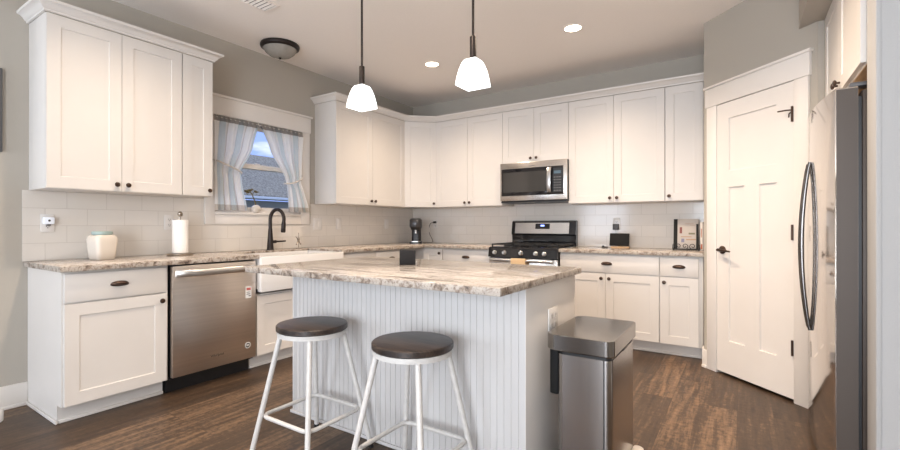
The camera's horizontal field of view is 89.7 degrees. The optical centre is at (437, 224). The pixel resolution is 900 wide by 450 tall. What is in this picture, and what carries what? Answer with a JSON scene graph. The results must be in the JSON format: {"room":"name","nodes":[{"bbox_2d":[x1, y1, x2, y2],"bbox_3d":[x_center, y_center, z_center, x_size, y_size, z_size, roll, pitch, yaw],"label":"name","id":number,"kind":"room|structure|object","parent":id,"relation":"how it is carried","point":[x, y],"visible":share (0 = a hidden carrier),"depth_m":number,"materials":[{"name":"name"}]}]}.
{"room":"kitchen","nodes":[
{"label":"kitchen","id":0,"kind":"room"},
{"bbox_2d":[0,0,412,386],"bbox_3d":[-2.489,-0.244,3.232,0.120,2.785,7.720,0,0,34],"label":"wall","id":1,"kind":"structure","parent":0,"point":[243,73],"depth_m":2.89,"materials":[{"name":"paint"}]},
{"bbox_2d":[0,68,2,151],"bbox_3d":[-2.856,-0.711,2.562,0.022,0.514,0.570,0,0,34],"label":"picture frame","id":2,"kind":"object","parent":1,"relation":"attached to","point":[1,69],"visible":1,"depth_m":2.79,"materials":[{"name":"grey"}]},
{"bbox_2d":[0,381,27,409],"bbox_3d":[-3.575,1.074,1.495,0.026,0.145,3.387,0,0,34],"label":"baseboard","id":3,"kind":"structure","parent":1,"relation":"attached to","point":[14,395],"depth_m":2.84,"materials":[{"name":"paint"}]},
{"bbox_2d":[40,214,53,231],"bbox_3d":[-2.573,-0.012,2.982,0.008,0.118,0.072,0,0,34],"label":"wall outlet","id":4,"kind":"object","parent":1,"relation":"attached to","point":[43,228],"visible":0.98,"depth_m":2.97,"materials":[{"name":"white plastic"}]},
{"bbox_2d":[43,217,54,225],"bbox_3d":[-2.555,-0.023,2.969,0.036,0.056,0.056,0,0,34],"label":"night light","id":5,"kind":"object","parent":4,"relation":"attached to","point":[48,221],"visible":1,"depth_m":2.96,"materials":[{"name":"white plastic"}]},
{"bbox_2d":[29,12,181,196],"bbox_3d":[-2.263,-0.758,3.142,0.355,1.068,0.797,0,0,34],"label":"upper cabinet","id":6,"kind":"object","parent":1,"relation":"attached to","point":[105,106],"visible":1,"depth_m":2.97,"materials":[{"name":"white paint"}]},
{"bbox_2d":[16,0,223,62],"bbox_3d":[-2.184,-1.323,3.231,0.384,0.062,1.156,0,0,34],"label":"crown molding","id":7,"kind":"structure","parent":6,"relation":"attached to","point":[31,9],"depth_m":2.97,"materials":[{"name":"white paint"}]},
{"bbox_2d":[164,215,173,229],"bbox_3d":[-2.146,-0.022,3.613,0.008,0.118,0.072,0,0,34],"label":"wall outlet","id":8,"kind":"object","parent":1,"relation":"attached to","point":[168,219],"visible":0.91,"depth_m":3.60,"materials":[{"name":"white plastic"}]},
{"bbox_2d":[162,54,212,197],"bbox_3d":[-1.973,-0.758,3.570,0.355,1.068,0.236,0,0,34],"label":"upper cabinet","id":9,"kind":"object","parent":1,"relation":"attached to","point":[197,74],"visible":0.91,"depth_m":3.49,"materials":[{"name":"white paint"}]},
{"bbox_2d":[22,190,412,261],"bbox_3d":[-1.496,0.006,4.588,0.006,0.457,4.118,0,0,34],"label":"backsplash","id":10,"kind":"structure","parent":1,"relation":"attached to","point":[137,222],"depth_m":3.56,"materials":[{"name":"tile"}]},
{"bbox_2d":[204,92,312,223],"bbox_3d":[-1.716,-0.574,4.340,0.160,1.131,1.174,0,0,34],"label":"window","id":11,"kind":"structure","parent":1,"relation":"in","point":[261,173],"depth_m":4.37,"materials":[{"name":"paint"}]},
{"bbox_2d":[244,189,260,212],"bbox_3d":[-1.737,-0.227,4.229,0.088,0.226,0.169,0,0,34],"label":"bud vase","id":12,"kind":"object","parent":11,"relation":"on","point":[255,208],"visible":1,"depth_m":4.23,"materials":[{"name":"beige ceramic"}]},
{"bbox_2d":[216,116,299,133],"bbox_3d":[-1.672,-0.939,4.280,0.018,0.010,0.976,0,0,34],"label":"curtain rod","id":13,"kind":"object","parent":11,"relation":"attached to","point":[216,116],"visible":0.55,"depth_m":4.24,"materials":[{"name":"grey"}]},
{"bbox_2d":[213,114,257,210],"bbox_3d":[-1.794,-0.543,4.043,0.074,0.825,0.454,0,0,34],"label":"curtain","id":14,"kind":"object","parent":13,"relation":"hanging from","point":[234,140],"visible":1,"depth_m":4.00,"materials":[{"name":"fabric"}]},
{"bbox_2d":[259,124,308,212],"bbox_3d":[-1.505,-0.542,4.474,0.071,0.825,0.569,0,0,34],"label":"curtain","id":15,"kind":"object","parent":13,"relation":"hanging from","point":[286,147],"visible":1,"depth_m":4.52,"materials":[{"name":"fabric"}]},
{"bbox_2d":[313,218,321,229],"bbox_3d":[-1.294,-0.013,4.871,0.010,0.125,0.118,0,0,34],"label":"light switch","id":16,"kind":"object","parent":1,"relation":"attached to","point":[317,222],"visible":1,"depth_m":4.87,"materials":[{"name":"white plastic"}]},
{"bbox_2d":[337,218,340,228],"bbox_3d":[-1.119,-0.012,5.130,0.010,0.125,0.072,0,0,34],"label":"light switch","id":17,"kind":"object","parent":1,"relation":"attached to","point":[338,219],"visible":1,"depth_m":5.12,"materials":[{"name":"white plastic"}]},
{"bbox_2d":[315,100,404,207],"bbox_3d":[-0.852,-0.757,5.227,0.355,1.068,1.146,0,0,34],"label":"upper cabinet","id":18,"kind":"object","parent":1,"relation":"attached to","point":[360,156],"visible":0.98,"depth_m":4.94,"materials":[{"name":"white paint"}]},
{"bbox_2d":[310,72,703,121],"bbox_3d":[0.617,-1.322,4.936,3.837,0.062,1.256,0,0,10],"label":"crown molding","id":19,"kind":"structure","parent":18,"relation":"attached to","point":[698,77],"depth_m":4.74,"materials":[{"name":"white paint"}]},
{"bbox_2d":[385,219,388,228],"bbox_3d":[-0.657,-0.012,5.813,0.010,0.125,0.072,0,0,34],"label":"light switch","id":20,"kind":"object","parent":1,"relation":"attached to","point":[386,220],"visible":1,"depth_m":5.81,"materials":[{"name":"white plastic"}]},
{"bbox_2d":[0,349,816,449],"bbox_3d":[-0.004,1.177,1.550,6.120,0.060,7.720,0,0,34],"label":"floor","id":21,"kind":"structure","parent":0,"point":[679,403],"depth_m":2.68,"materials":[{"name":"brown wood"}]},
{"bbox_2d":[0,409,3,422],"bbox_3d":[-2.558,1.109,2.626,0.054,0.075,0.054,0,0,34],"label":"door stop","id":22,"kind":"object","parent":21,"relation":"on","point":[1,410],"visible":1,"depth_m":2.63,"materials":[{"name":"white"}]},
{"bbox_2d":[26,265,167,424],"bbox_3d":[-2.209,0.708,2.955,0.651,0.879,0.584,0,0,34],"label":"base cabinet","id":23,"kind":"object","parent":21,"relation":"on","point":[97,339],"visible":0.95,"depth_m":2.76,"materials":[{"name":"white paint"}]},
{"bbox_2d":[162,259,255,392],"bbox_3d":[-1.839,0.708,3.448,0.694,0.879,0.624,0,0,34],"label":"dishwasher","id":24,"kind":"object","parent":21,"relation":"on","point":[212,305],"visible":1,"depth_m":3.25,"materials":[{"name":"silver metal"}]},
{"bbox_2d":[248,259,292,367],"bbox_3d":[-1.427,0.709,4.111,0.651,0.879,0.912,0,0,34],"label":"base cabinet","id":25,"kind":"object","parent":21,"relation":"on","point":[272,307],"visible":0.16,"depth_m":3.70,"materials":[{"name":"white paint"}]},
{"bbox_2d":[250,316,373,449],"bbox_3d":[-0.633,0.821,2.282,0.444,0.656,0.444,0,0,34],"label":"bar stool","id":26,"kind":"object","parent":21,"relation":"on","point":[309,329],"visible":0.99,"depth_m":2.23,"materials":[{"name":"wood"},{"name":"white painted metal"}]},
{"bbox_2d":[344,249,399,257],"bbox_3d":[-0.890,0.710,4.905,0.651,0.878,1.000,0,0,34],"label":"base cabinet","id":27,"kind":"object","parent":21,"relation":"on","point":[384,253],"visible":0.13,"depth_m":4.76,"materials":[{"name":"white paint"}]},
{"bbox_2d":[24,242,501,272],"bbox_3d":[-0.860,0.252,4.158,1.526,0.034,4.104,0,0,34],"label":"countertop","id":28,"kind":"structure","parent":27,"relation":"on","point":[69,265],"depth_m":3.26,"materials":[{"name":"stone"}]},
{"bbox_2d":[86,231,117,259],"bbox_3d":[-2.285,0.138,3.079,0.140,0.192,0.140,0,0,23],"label":"cookie jar","id":29,"kind":"object","parent":28,"relation":"on","point":[101,245],"visible":1,"depth_m":3.03,"materials":[{"name":"beige ceramic"}]},
{"bbox_2d":[167,211,192,255],"bbox_3d":[-2.008,0.064,3.524,0.184,0.340,0.184,0,0,34],"label":"paper towel holder","id":30,"kind":"object","parent":28,"relation":"on","point":[180,213],"visible":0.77,"depth_m":3.47,"materials":[{"name":"silver metal"}]},
{"bbox_2d":[172,220,187,252],"bbox_3d":[-2.008,0.088,3.524,0.112,0.256,0.112,0,0,34],"label":"paper towel roll","id":31,"kind":"object","parent":30,"relation":"on","point":[179,227],"visible":0.98,"depth_m":3.48,"materials":[{"name":"white paper"}]},
{"bbox_2d":[266,208,285,249],"bbox_3d":[-1.522,0.036,4.258,0.175,0.396,0.158,0,0,-17],"label":"kitchen faucet","id":32,"kind":"object","parent":28,"relation":"on","point":[270,241],"visible":0.99,"depth_m":4.24,"materials":[{"name":"brown metal"}]},
{"bbox_2d":[249,250,343,292],"bbox_3d":[-1.347,0.392,4.057,0.504,0.279,0.886,0,0,34],"label":"sink","id":33,"kind":"object","parent":28,"relation":"in","point":[264,282],"visible":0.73,"depth_m":3.75,"materials":[{"name":"white ceramic"}]},
{"bbox_2d":[295,233,300,248],"bbox_3d":[-1.400,0.156,4.537,0.065,0.158,0.061,0,0,-28],"label":"figurine","id":34,"kind":"object","parent":28,"relation":"on","point":[298,238],"visible":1,"depth_m":4.54,"materials":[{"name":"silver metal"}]},
{"bbox_2d":[409,218,421,243],"bbox_3d":[-0.280,0.075,5.793,0.157,0.320,0.235,0,0,3],"label":"coffee maker","id":35,"kind":"object","parent":28,"relation":"on","point":[415,224],"visible":0.98,"depth_m":5.70,"materials":[{"name":"black plastic"}]},
{"bbox_2d":[425,221,435,242],"bbox_3d":[-0.129,0.093,5.978,0.104,0.285,0.256,0,0,34],"label":"power cord","id":36,"kind":"object","parent":28,"relation":"on","point":[433,221],"visible":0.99,"depth_m":6.04,"materials":[{"name":"black plastic"}]},
{"bbox_2d":[351,331,473,449],"bbox_3d":[-0.108,0.820,1.933,0.444,0.656,0.444,0,0,34],"label":"bar stool","id":37,"kind":"object","parent":21,"relation":"on","point":[407,348],"visible":1,"depth_m":1.89,"materials":[{"name":"dark wood"},{"name":"white painted metal"}]},
{"bbox_2d":[411,248,443,259],"bbox_3d":[-0.154,0.710,5.768,0.905,0.878,0.659,0,0,34],"label":"base cabinet","id":38,"kind":"object","parent":21,"relation":"on","point":[421,253],"visible":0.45,"depth_m":5.37,"materials":[{"name":"white paint"}]},
{"bbox_2d":[290,275,574,449],"bbox_3d":[-0.076,0.707,2.630,1.538,0.881,0.694,0,0,34],"label":"kitchen island","id":39,"kind":"object","parent":21,"relation":"on","point":[501,352],"visible":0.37,"depth_m":2.18,"materials":[{"name":"white paint"}]},
{"bbox_2d":[245,256,580,296],"bbox_3d":[-0.148,0.249,2.520,1.588,0.032,1.000,0,0,34],"label":"island countertop","id":40,"kind":"structure","parent":39,"relation":"on","point":[477,278],"depth_m":2.22,"materials":[{"name":"stone"}]},
{"bbox_2d":[399,249,415,264],"bbox_3d":[-0.181,0.190,2.688,0.094,0.087,0.094,0,0,-5],"label":"candle holder","id":41,"kind":"object","parent":40,"relation":"on","point":[407,256],"visible":1,"depth_m":2.64,"materials":[{"name":"black"}]},
{"bbox_2d":[548,306,557,330],"bbox_3d":[0.558,0.457,2.187,0.008,0.118,0.120,0,0,34],"label":"wall outlet","id":42,"kind":"object","parent":39,"relation":"attached to","point":[552,312],"visible":0.94,"depth_m":2.17,"materials":[{"name":"white plastic"}]},
{"bbox_2d":[443,248,489,262],"bbox_3d":[0.481,0.710,5.338,0.624,0.878,0.659,0,0,34],"label":"base cabinet","id":43,"kind":"object","parent":21,"relation":"on","point":[468,255],"visible":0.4,"depth_m":5.08,"materials":[{"name":"white paint"}]},
{"bbox_2d":[488,220,577,265],"bbox_3d":[1.031,0.549,4.907,0.758,1.200,0.720,0,0,34],"label":"gas range","id":44,"kind":"object","parent":21,"relation":"on","point":[538,242],"visible":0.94,"depth_m":4.95,"materials":[{"name":"black metal"}]},
{"bbox_2d":[511,258,526,264],"bbox_3d":[0.826,0.446,4.625,0.160,0.207,0.042,0,0,34],"label":"dish towel","id":45,"kind":"object","parent":44,"relation":"hanging from","point":[513,260],"visible":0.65,"depth_m":4.61,"materials":[{"name":"beige fabric"}]},
{"bbox_2d":[489,257,557,265],"bbox_3d":[0.857,0.638,4.650,0.752,0.582,0.100,0,0,34],"label":"oven","id":46,"kind":"object","parent":44,"relation":"in","point":[545,261],"depth_m":4.57,"materials":[{"name":"silver metal"}]},
{"bbox_2d":[490,245,575,249],"bbox_3d":[1.032,0.243,4.909,0.758,0.022,0.575,0,0,34],"label":"cooktop","id":47,"kind":"object","parent":44,"relation":"in","point":[504,247],"depth_m":4.70,"materials":[{"name":"black metal"}]},
{"bbox_2d":[548,316,643,449],"bbox_3d":[0.736,0.810,2.088,0.324,0.673,0.486,0,0,34],"label":"trash can","id":48,"kind":"object","parent":21,"relation":"on","point":[591,358],"visible":1,"depth_m":1.92,"materials":[{"name":"metal"}]},
{"bbox_2d":[560,252,660,352],"bbox_3d":[1.748,0.709,4.481,0.897,0.878,0.659,0,0,34],"label":"base cabinet","id":49,"kind":"object","parent":21,"relation":"on","point":[626,287],"visible":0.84,"depth_m":4.16,"materials":[{"name":"white paint"}]},
{"bbox_2d":[559,246,703,256],"bbox_3d":[1.889,0.252,4.385,1.244,0.034,0.648,0,0,34],"label":"countertop","id":50,"kind":"structure","parent":49,"relation":"on","point":[579,249],"depth_m":4.17,"materials":[{"name":"stone"}]},
{"bbox_2d":[609,233,629,247],"bbox_3d":[1.854,0.160,4.616,0.189,0.149,0.100,0,0,31],"label":"tablet","id":51,"kind":"object","parent":50,"relation":"on","point":[617,240],"visible":0.99,"depth_m":4.61,"materials":[{"name":"black"}]},
{"bbox_2d":[672,232,699,249],"bbox_3d":[2.350,0.094,4.278,0.227,0.281,0.130,0,0,32],"label":"cookbook stand","id":52,"kind":"object","parent":50,"relation":"on","point":[698,232],"visible":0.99,"depth_m":4.22,"materials":[{"name":"black metal"}]},
{"bbox_2d":[673,219,698,248],"bbox_3d":[2.344,0.085,4.273,0.205,0.282,0.074,0,0,32],"label":"cookbook","id":53,"kind":"object","parent":52,"relation":"on","point":[685,230],"visible":1,"depth_m":4.26,"materials":[{"name":"paper"}]},
{"bbox_2d":[696,224,697,248],"bbox_3d":[2.416,0.106,4.212,0.018,0.231,0.046,0,0,32],"label":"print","id":54,"kind":"object","parent":53,"relation":"attached to","point":[696,224],"depth_m":4.21,"materials":[{"name":"black"}]},
{"bbox_2d":[700,222,703,249],"bbox_3d":[2.479,0.103,4.240,0.021,0.262,0.173,0,0,34],"label":"book","id":55,"kind":"object","parent":50,"relation":"on","point":[701,223],"visible":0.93,"depth_m":4.17,"materials":[{"name":"beige paper"}]},
{"bbox_2d":[660,256,703,358],"bbox_3d":[2.257,0.709,4.136,0.332,0.878,0.659,0,0,34],"label":"base cabinet","id":56,"kind":"object","parent":21,"relation":"on","point":[681,277],"visible":0.9,"depth_m":3.90,"materials":[{"name":"white paint"}]},
{"bbox_2d":[798,81,866,449],"bbox_3d":[2.279,0.266,2.154,0.873,1.761,0.911,0,0,34],"label":"refrigerator","id":57,"kind":"object","parent":21,"relation":"on","point":[835,174],"visible":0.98,"depth_m":1.97,"materials":[{"name":"silver metal"}]},
{"bbox_2d":[112,0,743,107],"bbox_3d":[-0.004,-1.668,1.552,6.120,0.060,7.720,0,0,34],"label":"ceiling","id":58,"kind":"structure","parent":0,"point":[520,43],"depth_m":3.84,"materials":[{"name":"paint"}]},
{"bbox_2d":[238,0,279,12],"bbox_3d":[-1.346,-1.632,3.281,0.180,0.009,0.340,0,0,34],"label":"ceiling vent","id":59,"kind":"object","parent":58,"relation":"in","point":[265,6],"visible":1,"depth_m":3.35,"materials":[{"name":"metal"}]},
{"bbox_2d":[260,38,299,59],"bbox_3d":[-1.435,-1.570,4.113,0.344,0.132,0.344,0,0,34],"label":"ceiling lamp","id":60,"kind":"object","parent":58,"relation":"attached to","point":[278,48],"visible":1,"depth_m":4.02,"materials":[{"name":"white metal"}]},
{"bbox_2d":[346,0,376,111],"bbox_3d":[-0.463,-1.175,2.755,0.136,0.924,0.136,0,0,34],"label":"pendant lamp","id":61,"kind":"object","parent":58,"relation":"hanging from","point":[361,98],"visible":1,"depth_m":2.74,"materials":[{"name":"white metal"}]},
{"bbox_2d":[358,66,364,84],"bbox_3d":[-0.463,-0.906,2.755,0.042,0.118,0.041,0,0,34],"label":"socket","id":62,"kind":"object","parent":61,"relation":"attached to","point":[361,68],"depth_m":2.74,"materials":[{"name":"brown metal"}]},
{"bbox_2d":[423,61,440,66],"bbox_3d":[-0.060,-1.633,4.596,0.176,0.004,0.176,0,0,34],"label":"recessed light","id":63,"kind":"object","parent":58,"relation":"in","point":[428,63],"visible":1,"depth_m":4.60,"materials":[{"name":"paint"}]},
{"bbox_2d":[455,0,490,90],"bbox_3d":[0.181,-1.175,2.320,0.136,0.924,0.136,0,0,34],"label":"pendant lamp","id":64,"kind":"object","parent":58,"relation":"hanging from","point":[472,75],"visible":1,"depth_m":2.30,"materials":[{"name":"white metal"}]},
{"bbox_2d":[470,35,475,57],"bbox_3d":[0.181,-0.907,2.320,0.042,0.118,0.041,0,0,34],"label":"socket","id":65,"kind":"object","parent":64,"relation":"attached to","point":[472,38],"depth_m":2.30,"materials":[{"name":"brown metal"}]},
{"bbox_2d":[562,23,583,32],"bbox_3d":[1.121,-1.634,3.755,0.176,0.004,0.176,0,0,34],"label":"recessed light","id":66,"kind":"object","parent":58,"relation":"in","point":[571,28],"visible":1,"depth_m":3.76,"materials":[{"name":"paint"}]},
{"bbox_2d":[413,55,703,248],"bbox_3d":[1.797,-0.243,4.920,5.090,2.785,0.120,0,0,34],"label":"wall","id":67,"kind":"structure","parent":0,"point":[695,64],"depth_m":5.04,"materials":[{"name":"paint"}]},
{"bbox_2d":[391,121,438,208],"bbox_3d":[-0.257,-0.756,5.874,0.616,1.068,0.601,0,0,34],"label":"upper cabinet","id":68,"kind":"object","parent":67,"relation":"attached to","point":[420,137],"visible":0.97,"depth_m":5.65,"materials":[{"name":"white paint"}]},
{"bbox_2d":[433,219,437,227],"bbox_3d":[-0.031,-0.015,6.072,0.072,0.118,0.008,0,0,34],"label":"wall outlet","id":69,"kind":"object","parent":67,"relation":"attached to","point":[435,225],"visible":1,"depth_m":6.07,"materials":[{"name":"white plastic"}]},
{"bbox_2d":[436,113,513,207],"bbox_3d":[0.439,-0.756,5.551,0.920,1.068,0.355,0,0,34],"label":"upper cabinet","id":70,"kind":"object","parent":67,"relation":"attached to","point":[469,151],"visible":0.95,"depth_m":5.41,"materials":[{"name":"white paint"}]},
{"bbox_2d":[503,102,568,163],"bbox_3d":[1.136,-0.989,5.080,0.761,0.602,0.355,0,0,34],"label":"upper cabinet","id":71,"kind":"object","parent":67,"relation":"attached to","point":[541,133],"visible":0.88,"depth_m":4.94,"materials":[{"name":"white paint"}]},
{"bbox_2d":[500,159,568,203],"bbox_3d":[1.111,-0.467,5.027,0.759,0.440,0.458,0,0,34],"label":"microwave","id":72,"kind":"object","parent":71,"relation":"attached to","point":[546,181],"visible":0.95,"depth_m":4.87,"materials":[{"name":"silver metal"}]},
{"bbox_2d":[413,202,703,248],"bbox_3d":[1.124,-0.007,5.299,3.538,0.486,0.006,0,0,34],"label":"backsplash","id":73,"kind":"structure","parent":67,"relation":"attached to","point":[649,225],"depth_m":5.00,"materials":[{"name":"tile"}]},
{"bbox_2d":[613,218,619,228],"bbox_3d":[1.886,-0.016,4.774,0.072,0.118,0.008,0,0,34],"label":"wall outlet","id":74,"kind":"object","parent":67,"relation":"attached to","point":[615,220],"visible":0.73,"depth_m":4.77,"materials":[{"name":"white plastic"}]},
{"bbox_2d":[613,224,618,229],"bbox_3d":[1.857,0.103,4.727,0.060,0.228,0.102,0,0,34],"label":"charger","id":75,"kind":"object","parent":74,"relation":"attached to","point":[615,226],"visible":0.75,"depth_m":4.73,"materials":[{"name":"grey plastic"}]},
{"bbox_2d":[569,88,668,204],"bbox_3d":[1.829,-0.757,4.611,0.910,1.068,0.355,0,0,34],"label":"upper cabinet","id":76,"kind":"object","parent":67,"relation":"attached to","point":[617,142],"visible":0.96,"depth_m":4.47,"materials":[{"name":"white paint"}]},
{"bbox_2d":[665,82,703,202],"bbox_3d":[2.349,-0.757,4.259,0.342,1.068,0.355,0,0,34],"label":"upper cabinet","id":77,"kind":"object","parent":67,"relation":"attached to","point":[684,104],"visible":0.82,"depth_m":4.14,"materials":[{"name":"white paint"}]},
{"bbox_2d":[704,0,817,371],"bbox_3d":[2.298,-0.244,3.236,0.100,2.785,0.912,0,0,-11],"label":"wall","id":78,"kind":"structure","parent":0,"point":[752,34],"depth_m":3.26,"materials":[{"name":"paint"}]},
{"bbox_2d":[701,349,706,367],"bbox_3d":[2.235,1.076,3.227,0.026,0.145,0.905,0,0,-11],"label":"baseboard","id":79,"kind":"structure","parent":78,"relation":"attached to","point":[704,364],"depth_m":3.65,"materials":[{"name":"paint"}]},
{"bbox_2d":[716,81,793,398],"bbox_3d":[2.234,0.098,3.221,0.102,2.057,0.624,0,0,-11],"label":"door","id":80,"kind":"structure","parent":78,"relation":"in","point":[755,249],"depth_m":3.18,"materials":[{"name":"paint"}]},
{"bbox_2d":[703,48,813,408],"bbox_3d":[2.232,0.025,3.222,0.035,2.246,0.864,0,0,-11],"label":"door frame","id":81,"kind":"structure","parent":78,"relation":"attached to","point":[796,67],"depth_m":2.97,"materials":[{"name":"paint"}]},
{"bbox_2d":[825,0,866,96],"bbox_3d":[2.200,-0.964,2.249,0.369,0.574,1.030,0,0,34],"label":"upper cabinet","id":82,"kind":"object","parent":78,"relation":"attached to","point":[845,20],"visible":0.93,"depth_m":2.22,"materials":[{"name":"white paint"}]},
{"bbox_2d":[799,0,831,28],"bbox_3d":[2.354,-1.445,2.188,0.864,0.385,1.124,0,0,34],"label":"wall","id":83,"kind":"structure","parent":0,"point":[810,11],"depth_m":2.67,"materials":[{"name":"paint"}]},
{"bbox_2d":[818,20,824,102],"bbox_3d":[2.690,-0.245,2.608,0.780,2.785,0.110,0,0,34],"label":"wall","id":84,"kind":"structure","parent":0,"point":[821,24],"depth_m":2.77,"materials":[{"name":"paint"}]},
{"bbox_2d":[881,0,899,449],"bbox_3d":[2.060,-0.246,1.618,0.714,2.785,0.145,0,0,34],"label":"wall","id":85,"kind":"structure","parent":0,"point":[890,9],"depth_m":1.74,"materials":[{"name":"paint"}]},
{"bbox_2d":[867,0,880,449],"bbox_3d":[1.758,-0.245,1.823,0.015,2.785,0.155,0,0,34],"label":"trim","id":86,"kind":"structure","parent":85,"relation":"attached to","point":[873,6],"depth_m":1.80,"materials":[{"name":"paint"}]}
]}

